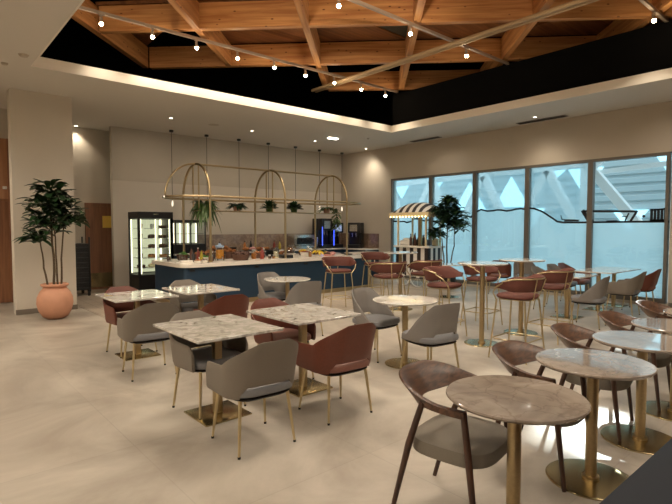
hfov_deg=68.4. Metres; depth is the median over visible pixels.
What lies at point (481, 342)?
bar table
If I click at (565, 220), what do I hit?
decal
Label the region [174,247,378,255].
countertop
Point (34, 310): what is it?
baseboard
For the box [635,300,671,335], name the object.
wooden chair
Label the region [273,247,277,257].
glass jar
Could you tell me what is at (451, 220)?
potted tree
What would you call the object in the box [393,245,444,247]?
countertop
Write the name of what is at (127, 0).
ceiling
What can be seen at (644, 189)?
wall
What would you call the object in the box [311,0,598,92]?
pipe
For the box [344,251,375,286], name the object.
bar table
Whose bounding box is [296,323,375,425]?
armchair
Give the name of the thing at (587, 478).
cafe table
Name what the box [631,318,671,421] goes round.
cafe table
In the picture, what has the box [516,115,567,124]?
ceiling vent
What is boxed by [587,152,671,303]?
window
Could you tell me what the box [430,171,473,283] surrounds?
window
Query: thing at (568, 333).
wooden chair
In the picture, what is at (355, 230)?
coffee machine
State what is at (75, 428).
floor
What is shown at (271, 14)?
roof beam
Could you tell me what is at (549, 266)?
chair
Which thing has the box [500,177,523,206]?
window
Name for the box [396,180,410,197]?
window
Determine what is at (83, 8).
track
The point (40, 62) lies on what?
trim
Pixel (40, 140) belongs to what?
wall pillar
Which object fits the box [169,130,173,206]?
pendant lamp
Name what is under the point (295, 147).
pendant lamp
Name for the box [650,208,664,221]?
decal
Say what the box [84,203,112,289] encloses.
door
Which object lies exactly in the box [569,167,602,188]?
window
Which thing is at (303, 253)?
bowl
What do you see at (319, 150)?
pendant lamp
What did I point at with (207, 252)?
basket
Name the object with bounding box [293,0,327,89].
roof beam
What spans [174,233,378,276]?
countertop
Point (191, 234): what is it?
display
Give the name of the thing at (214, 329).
cafe table
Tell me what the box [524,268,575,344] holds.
bar stool
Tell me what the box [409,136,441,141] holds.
ceiling vent
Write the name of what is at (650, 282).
armchair
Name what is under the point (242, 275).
countertop
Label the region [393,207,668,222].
decal
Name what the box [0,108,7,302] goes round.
wall
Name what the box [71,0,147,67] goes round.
roof beam
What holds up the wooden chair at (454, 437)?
on the floor
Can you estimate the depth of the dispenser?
10.34 m
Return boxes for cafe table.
[95,289,178,360]
[153,314,282,426]
[162,284,239,347]
[246,303,360,397]
[264,276,310,299]
[373,295,437,368]
[438,263,461,298]
[446,375,590,503]
[535,348,657,500]
[550,273,598,319]
[575,268,626,311]
[590,266,640,307]
[592,331,671,454]
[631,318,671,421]
[663,308,671,315]
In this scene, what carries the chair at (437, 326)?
on the floor
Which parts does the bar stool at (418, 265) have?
seat, arm rail, backrest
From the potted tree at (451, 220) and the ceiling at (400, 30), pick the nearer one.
the ceiling at (400, 30)
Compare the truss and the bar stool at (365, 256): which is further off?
the truss
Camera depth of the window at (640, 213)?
18.13 m
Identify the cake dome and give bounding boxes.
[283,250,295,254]
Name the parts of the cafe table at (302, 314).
plate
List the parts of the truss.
post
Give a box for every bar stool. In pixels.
[321,256,355,307]
[360,252,389,294]
[368,261,406,313]
[406,259,442,311]
[422,266,466,335]
[460,265,502,329]
[488,274,545,364]
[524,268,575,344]
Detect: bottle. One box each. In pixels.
[196,248,199,259]
[260,247,263,258]
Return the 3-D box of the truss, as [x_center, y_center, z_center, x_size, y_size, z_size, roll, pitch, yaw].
[5.036,-1.557,19.918,1.980,4.258,16.524,-3,4,-41]
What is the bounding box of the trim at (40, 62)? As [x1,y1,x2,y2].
[31,0,671,132]
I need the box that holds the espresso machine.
[287,234,316,249]
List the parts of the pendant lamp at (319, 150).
cord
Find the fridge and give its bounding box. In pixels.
[128,212,173,289]
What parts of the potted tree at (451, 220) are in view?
stem, stem, pot, stem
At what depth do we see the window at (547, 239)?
11.46 m
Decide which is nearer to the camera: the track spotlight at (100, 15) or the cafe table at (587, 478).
the cafe table at (587, 478)
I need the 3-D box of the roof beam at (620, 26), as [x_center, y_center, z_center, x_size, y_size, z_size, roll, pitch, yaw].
[4.924,-3.869,3.352,0.120,0.450,14.900,0,3,4]
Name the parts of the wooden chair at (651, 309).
backrest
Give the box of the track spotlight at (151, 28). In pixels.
[150,27,154,38]
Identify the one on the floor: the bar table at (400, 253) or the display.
the bar table at (400, 253)
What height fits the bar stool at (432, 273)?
1.004 m
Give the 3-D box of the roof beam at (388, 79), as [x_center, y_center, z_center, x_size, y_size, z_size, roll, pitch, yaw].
[1.945,-4.333,12.492,4.275,0.446,0.120,0,3,4]
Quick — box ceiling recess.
[40,0,671,125]
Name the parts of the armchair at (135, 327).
leg, leg, backrest, seat frame, seat, leg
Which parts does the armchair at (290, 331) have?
backrest, seat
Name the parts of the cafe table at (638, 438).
plate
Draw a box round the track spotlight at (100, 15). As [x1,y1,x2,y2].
[99,14,103,25]
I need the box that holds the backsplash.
[198,233,378,250]
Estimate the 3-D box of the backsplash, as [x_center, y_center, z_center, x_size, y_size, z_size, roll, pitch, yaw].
[-1.564,-0.276,14.280,6.185,0.470,1.790,-3,4,-41]
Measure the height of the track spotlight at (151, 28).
0.182 m
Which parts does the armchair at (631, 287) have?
seat frame, backrest, leg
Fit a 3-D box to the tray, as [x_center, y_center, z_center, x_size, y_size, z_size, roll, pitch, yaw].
[-2.932,0.192,9.667,0.320,0.050,0.200,-3,4,-41]
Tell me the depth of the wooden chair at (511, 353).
3.36 m
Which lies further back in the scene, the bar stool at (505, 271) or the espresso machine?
the espresso machine
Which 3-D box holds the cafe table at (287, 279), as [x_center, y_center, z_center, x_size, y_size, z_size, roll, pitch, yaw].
[-0.782,0.803,7.987,0.750,0.750,0.750,-3,4,-41]
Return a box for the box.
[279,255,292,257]
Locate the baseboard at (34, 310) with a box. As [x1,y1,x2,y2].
[16,304,77,314]
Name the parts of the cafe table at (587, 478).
plate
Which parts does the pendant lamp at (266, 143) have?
cord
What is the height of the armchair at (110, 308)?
0.805 m
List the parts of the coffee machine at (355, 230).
panel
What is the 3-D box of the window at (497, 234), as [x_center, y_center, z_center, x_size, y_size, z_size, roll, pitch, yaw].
[4.155,-0.608,12.523,0.130,2.990,1.460,-3,4,-41]
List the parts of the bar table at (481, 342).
plate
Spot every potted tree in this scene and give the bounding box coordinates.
[11,179,90,319]
[425,195,472,289]
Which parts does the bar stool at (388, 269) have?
backrest, seat, arm rail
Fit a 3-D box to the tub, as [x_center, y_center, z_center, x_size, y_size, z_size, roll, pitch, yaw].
[2.650,-0.271,13.180,0.180,0.210,0.177,-3,4,-41]
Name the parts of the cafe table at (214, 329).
plate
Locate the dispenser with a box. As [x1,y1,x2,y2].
[215,243,224,260]
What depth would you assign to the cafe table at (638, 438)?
3.64 m
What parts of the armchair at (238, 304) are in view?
backrest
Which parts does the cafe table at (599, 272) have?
plate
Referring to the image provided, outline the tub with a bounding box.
[432,238,438,245]
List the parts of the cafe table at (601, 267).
plate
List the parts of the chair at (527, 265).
backrest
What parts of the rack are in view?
hanger post, hanger post, rail, rail, rail, hanger post, hanger post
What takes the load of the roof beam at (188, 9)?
attached to the deck
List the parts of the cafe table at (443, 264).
plate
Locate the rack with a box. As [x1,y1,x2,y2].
[162,163,360,261]
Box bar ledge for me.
[599,438,671,503]
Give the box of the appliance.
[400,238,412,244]
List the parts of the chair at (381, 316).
backrest, leg, seat, seat frame, leg, leg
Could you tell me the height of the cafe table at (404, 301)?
0.750 m
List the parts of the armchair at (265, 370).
leg, leg, backrest, seat frame, leg, seat, leg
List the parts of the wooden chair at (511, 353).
leg, backrest, leg, leg, seat, leg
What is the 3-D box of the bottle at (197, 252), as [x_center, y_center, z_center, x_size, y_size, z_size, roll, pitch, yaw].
[-2.919,0.042,10.467,0.070,0.270,0.068,-3,4,-41]
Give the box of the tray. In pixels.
[178,260,193,263]
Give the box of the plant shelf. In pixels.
[194,210,341,213]
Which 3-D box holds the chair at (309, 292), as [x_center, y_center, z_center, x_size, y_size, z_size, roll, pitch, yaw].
[-0.481,0.809,7.221,0.510,0.815,0.531,-2,3,-29]
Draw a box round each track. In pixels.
[78,6,397,92]
[347,0,508,64]
[639,0,668,22]
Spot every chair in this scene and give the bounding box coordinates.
[257,272,284,300]
[282,281,322,335]
[351,287,401,362]
[391,360,506,503]
[400,303,459,368]
[492,340,586,491]
[513,262,537,293]
[546,264,576,303]
[550,323,633,441]
[569,276,609,329]
[598,310,670,410]
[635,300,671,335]
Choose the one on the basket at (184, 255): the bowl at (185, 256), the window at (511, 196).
the bowl at (185, 256)
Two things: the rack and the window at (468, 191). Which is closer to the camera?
the rack
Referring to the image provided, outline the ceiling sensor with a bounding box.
[18,53,28,57]
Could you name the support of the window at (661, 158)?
in the wall at (644, 189)
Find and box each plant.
[188,200,221,232]
[224,203,245,210]
[259,200,278,211]
[286,201,302,211]
[317,207,341,232]
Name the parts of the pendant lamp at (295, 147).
cord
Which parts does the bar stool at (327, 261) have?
leg, leg, seat, backrest, leg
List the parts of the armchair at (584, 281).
backrest, seat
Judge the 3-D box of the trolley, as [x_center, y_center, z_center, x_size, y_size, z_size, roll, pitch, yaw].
[-6.014,0.327,11.434,0.476,1.349,0.650,-3,4,-41]
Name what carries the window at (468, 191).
in the wall at (644, 189)
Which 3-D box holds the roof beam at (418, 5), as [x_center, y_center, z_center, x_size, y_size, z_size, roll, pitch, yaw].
[1.057,-3.892,3.807,0.120,0.450,17.275,0,3,4]
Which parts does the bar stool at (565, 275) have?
leg, leg, backrest, seat, arm rail, leg, leg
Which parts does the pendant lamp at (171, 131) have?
cord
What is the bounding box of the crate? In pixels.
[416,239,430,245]
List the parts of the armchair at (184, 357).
leg, leg, backrest, seat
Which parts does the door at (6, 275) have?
transom panel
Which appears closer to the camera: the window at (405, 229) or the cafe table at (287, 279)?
the cafe table at (287, 279)
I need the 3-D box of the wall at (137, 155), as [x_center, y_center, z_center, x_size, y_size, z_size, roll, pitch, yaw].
[-2.618,-1.169,14.613,7.610,4.020,0.156,-3,4,-41]
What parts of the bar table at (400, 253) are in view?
plate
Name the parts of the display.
panel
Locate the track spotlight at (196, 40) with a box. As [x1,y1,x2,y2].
[194,39,198,49]
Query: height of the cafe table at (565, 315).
0.750 m
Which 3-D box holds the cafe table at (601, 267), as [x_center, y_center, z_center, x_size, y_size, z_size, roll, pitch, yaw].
[5.592,0.703,9.952,0.740,0.750,0.740,-3,4,-41]
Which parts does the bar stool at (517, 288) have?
leg, leg, seat, seat frame, arm rail, backrest, leg, leg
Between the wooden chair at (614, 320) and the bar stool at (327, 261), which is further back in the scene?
the bar stool at (327, 261)
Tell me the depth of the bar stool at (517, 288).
5.78 m
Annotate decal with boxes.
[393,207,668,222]
[560,215,578,221]
[581,210,637,221]
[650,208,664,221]
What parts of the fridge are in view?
panel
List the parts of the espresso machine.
panel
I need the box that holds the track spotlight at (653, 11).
[651,10,655,22]
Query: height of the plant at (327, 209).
0.670 m
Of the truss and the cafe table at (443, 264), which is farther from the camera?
the truss
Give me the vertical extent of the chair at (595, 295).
0.815 m
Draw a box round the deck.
[95,0,671,45]
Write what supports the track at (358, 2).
attached to the roof beam at (511, 38)
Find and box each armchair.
[103,286,157,357]
[117,302,178,381]
[169,279,216,312]
[169,310,247,418]
[193,294,248,347]
[206,339,298,459]
[250,298,315,378]
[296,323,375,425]
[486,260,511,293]
[531,266,564,311]
[558,263,590,300]
[605,271,646,316]
[621,269,661,309]
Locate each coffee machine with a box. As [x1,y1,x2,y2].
[312,218,331,248]
[328,223,342,247]
[348,223,363,247]
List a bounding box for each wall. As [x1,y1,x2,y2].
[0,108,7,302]
[72,127,110,290]
[109,126,341,286]
[341,101,671,305]
[396,157,671,265]
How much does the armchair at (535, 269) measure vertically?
0.805 m
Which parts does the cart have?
post, post, lamp post, post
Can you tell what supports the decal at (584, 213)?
attached to the window at (645, 246)
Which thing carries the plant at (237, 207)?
on the rack
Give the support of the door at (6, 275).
in the wall at (3, 112)
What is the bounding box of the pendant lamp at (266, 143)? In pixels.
[266,143,269,200]
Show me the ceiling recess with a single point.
(647, 49)
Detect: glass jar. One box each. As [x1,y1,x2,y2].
[251,250,255,258]
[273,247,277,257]
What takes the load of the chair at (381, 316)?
on the floor
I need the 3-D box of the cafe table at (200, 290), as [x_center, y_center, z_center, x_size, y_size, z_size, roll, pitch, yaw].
[-1.840,0.866,6.736,0.740,0.750,0.840,-3,4,-41]
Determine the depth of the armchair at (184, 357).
4.26 m
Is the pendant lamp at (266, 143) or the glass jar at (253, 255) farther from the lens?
the pendant lamp at (266, 143)
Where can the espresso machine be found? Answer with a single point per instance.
(295, 241)
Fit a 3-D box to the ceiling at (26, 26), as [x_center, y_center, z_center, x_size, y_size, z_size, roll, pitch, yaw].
[-0.899,-2.779,5.050,17.450,0.160,21.000,-3,4,-41]
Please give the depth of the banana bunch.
12.14 m
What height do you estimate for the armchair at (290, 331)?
0.805 m
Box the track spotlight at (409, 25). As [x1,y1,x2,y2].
[408,24,411,35]
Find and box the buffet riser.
[240,250,272,255]
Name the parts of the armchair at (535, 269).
backrest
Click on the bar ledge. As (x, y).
(651, 483)
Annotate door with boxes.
[0,138,12,302]
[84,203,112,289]
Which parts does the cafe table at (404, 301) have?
plate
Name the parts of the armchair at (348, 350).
leg, leg, backrest, leg, seat frame, seat, leg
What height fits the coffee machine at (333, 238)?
0.820 m
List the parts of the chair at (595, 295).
seat frame, seat, backrest, leg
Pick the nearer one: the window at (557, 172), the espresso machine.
the espresso machine
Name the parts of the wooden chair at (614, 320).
backrest, seat, leg, leg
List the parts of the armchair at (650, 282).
backrest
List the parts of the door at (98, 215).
frame, kick plate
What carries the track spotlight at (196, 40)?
attached to the track at (83, 8)
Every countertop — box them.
[152,252,367,302]
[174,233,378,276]
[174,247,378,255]
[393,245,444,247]
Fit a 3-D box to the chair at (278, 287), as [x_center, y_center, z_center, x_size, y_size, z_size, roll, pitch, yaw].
[-1.025,0.758,8.232,0.510,0.815,0.531,-3,4,-43]
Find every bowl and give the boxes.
[176,254,188,259]
[300,251,308,255]
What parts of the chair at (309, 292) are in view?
backrest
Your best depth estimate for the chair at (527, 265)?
11.27 m
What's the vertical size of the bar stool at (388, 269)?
1.004 m
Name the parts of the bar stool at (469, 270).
leg, leg, backrest, seat, arm rail, leg, leg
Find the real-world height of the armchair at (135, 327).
0.805 m
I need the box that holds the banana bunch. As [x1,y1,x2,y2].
[312,250,323,254]
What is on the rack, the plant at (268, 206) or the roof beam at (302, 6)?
the plant at (268, 206)
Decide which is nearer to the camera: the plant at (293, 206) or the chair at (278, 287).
the chair at (278, 287)
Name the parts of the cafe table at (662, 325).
plate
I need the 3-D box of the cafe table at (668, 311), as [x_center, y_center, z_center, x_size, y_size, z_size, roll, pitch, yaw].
[3.549,0.965,4.781,0.670,0.750,0.670,-3,4,-41]
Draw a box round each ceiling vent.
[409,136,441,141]
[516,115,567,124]
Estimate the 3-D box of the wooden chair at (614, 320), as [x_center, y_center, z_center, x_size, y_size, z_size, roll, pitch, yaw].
[2.752,0.969,4.590,0.588,0.767,0.606,3,4,43]
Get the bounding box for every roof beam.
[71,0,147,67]
[99,0,671,33]
[149,36,595,68]
[167,0,231,65]
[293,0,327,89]
[328,69,479,91]
[399,0,425,88]
[480,0,554,70]
[596,0,671,39]
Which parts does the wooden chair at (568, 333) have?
leg, leg, backrest, seat, leg, leg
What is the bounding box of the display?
[173,220,205,253]
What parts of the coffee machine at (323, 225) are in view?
panel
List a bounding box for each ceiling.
[0,0,671,154]
[127,0,397,43]
[378,25,407,36]
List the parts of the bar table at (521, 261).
plate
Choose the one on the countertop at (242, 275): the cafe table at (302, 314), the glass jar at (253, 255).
the glass jar at (253, 255)
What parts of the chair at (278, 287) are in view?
seat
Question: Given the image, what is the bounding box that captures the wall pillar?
[6,88,76,313]
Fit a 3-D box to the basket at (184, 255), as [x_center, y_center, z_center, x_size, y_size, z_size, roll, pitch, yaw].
[-3.269,0.080,10.562,0.272,0.185,0.257,-3,4,-41]
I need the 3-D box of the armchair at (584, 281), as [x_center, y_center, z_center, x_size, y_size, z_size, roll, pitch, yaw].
[5.067,0.645,10.553,0.578,0.805,0.578,-3,4,-41]
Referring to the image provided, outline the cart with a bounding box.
[389,203,449,286]
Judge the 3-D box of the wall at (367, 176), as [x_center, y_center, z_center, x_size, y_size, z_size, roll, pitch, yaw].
[5.664,-0.980,10.859,0.250,4.020,21.000,-3,4,-41]
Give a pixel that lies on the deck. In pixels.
(587, 27)
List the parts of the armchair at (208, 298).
seat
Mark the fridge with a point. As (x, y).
(140, 278)
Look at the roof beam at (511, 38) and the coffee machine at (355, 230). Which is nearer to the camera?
the roof beam at (511, 38)
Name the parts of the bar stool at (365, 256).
backrest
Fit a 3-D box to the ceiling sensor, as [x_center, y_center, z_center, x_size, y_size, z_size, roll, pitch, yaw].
[-4.431,-2.783,7.016,0.140,0.030,0.140,-3,4,-41]
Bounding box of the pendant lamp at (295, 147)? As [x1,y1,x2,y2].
[294,146,296,196]
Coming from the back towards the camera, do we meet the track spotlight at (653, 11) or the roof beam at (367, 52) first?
the roof beam at (367, 52)
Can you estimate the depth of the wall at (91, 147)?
12.33 m
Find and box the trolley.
[75,237,90,295]
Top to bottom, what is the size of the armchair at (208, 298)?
0.805 m
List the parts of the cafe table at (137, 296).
plate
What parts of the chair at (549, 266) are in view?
backrest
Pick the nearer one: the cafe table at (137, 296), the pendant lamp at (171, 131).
the cafe table at (137, 296)
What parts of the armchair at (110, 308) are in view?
leg, leg, seat, backrest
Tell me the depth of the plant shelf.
11.34 m
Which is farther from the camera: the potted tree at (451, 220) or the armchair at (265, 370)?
the potted tree at (451, 220)
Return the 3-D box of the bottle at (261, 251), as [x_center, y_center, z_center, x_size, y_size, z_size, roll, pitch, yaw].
[-1.632,0.024,10.923,0.090,0.260,0.088,-3,4,-41]
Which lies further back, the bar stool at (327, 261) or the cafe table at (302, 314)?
the bar stool at (327, 261)
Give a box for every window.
[391,175,429,279]
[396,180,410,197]
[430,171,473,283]
[457,183,485,209]
[473,166,526,286]
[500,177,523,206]
[525,159,590,294]
[554,170,564,176]
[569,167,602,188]
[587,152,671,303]
[614,210,647,220]
[657,156,666,168]
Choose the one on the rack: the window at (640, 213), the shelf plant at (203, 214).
the shelf plant at (203, 214)
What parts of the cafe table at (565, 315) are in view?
plate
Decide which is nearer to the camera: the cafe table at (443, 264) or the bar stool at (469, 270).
the bar stool at (469, 270)
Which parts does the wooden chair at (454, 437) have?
leg, backrest, leg, seat, leg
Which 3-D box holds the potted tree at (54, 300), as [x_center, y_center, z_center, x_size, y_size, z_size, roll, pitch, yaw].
[-4.885,-0.052,8.530,1.133,2.402,0.836,-1,3,-19]
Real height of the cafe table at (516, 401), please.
0.750 m
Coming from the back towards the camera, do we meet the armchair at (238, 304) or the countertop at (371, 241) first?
the countertop at (371, 241)
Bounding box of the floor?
[0,277,671,503]
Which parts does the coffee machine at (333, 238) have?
panel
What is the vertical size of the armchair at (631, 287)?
0.805 m
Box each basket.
[176,251,188,259]
[203,250,215,258]
[224,248,236,258]
[231,251,249,260]
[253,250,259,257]
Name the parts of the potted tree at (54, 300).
stem, stem, pot, stem, stem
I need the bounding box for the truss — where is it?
[396,161,668,263]
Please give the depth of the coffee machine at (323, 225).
15.77 m
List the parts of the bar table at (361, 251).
leg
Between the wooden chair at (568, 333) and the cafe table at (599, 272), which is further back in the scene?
the cafe table at (599, 272)
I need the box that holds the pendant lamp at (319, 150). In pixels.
[318,149,320,209]
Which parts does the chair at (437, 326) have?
leg, seat frame, backrest, seat, leg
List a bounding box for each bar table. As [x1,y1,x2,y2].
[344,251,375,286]
[383,251,417,310]
[458,261,507,346]
[499,258,545,335]
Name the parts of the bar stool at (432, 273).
backrest, arm rail, seat, seat frame, leg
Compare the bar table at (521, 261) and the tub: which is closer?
the bar table at (521, 261)
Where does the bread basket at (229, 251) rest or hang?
on the countertop at (242, 275)

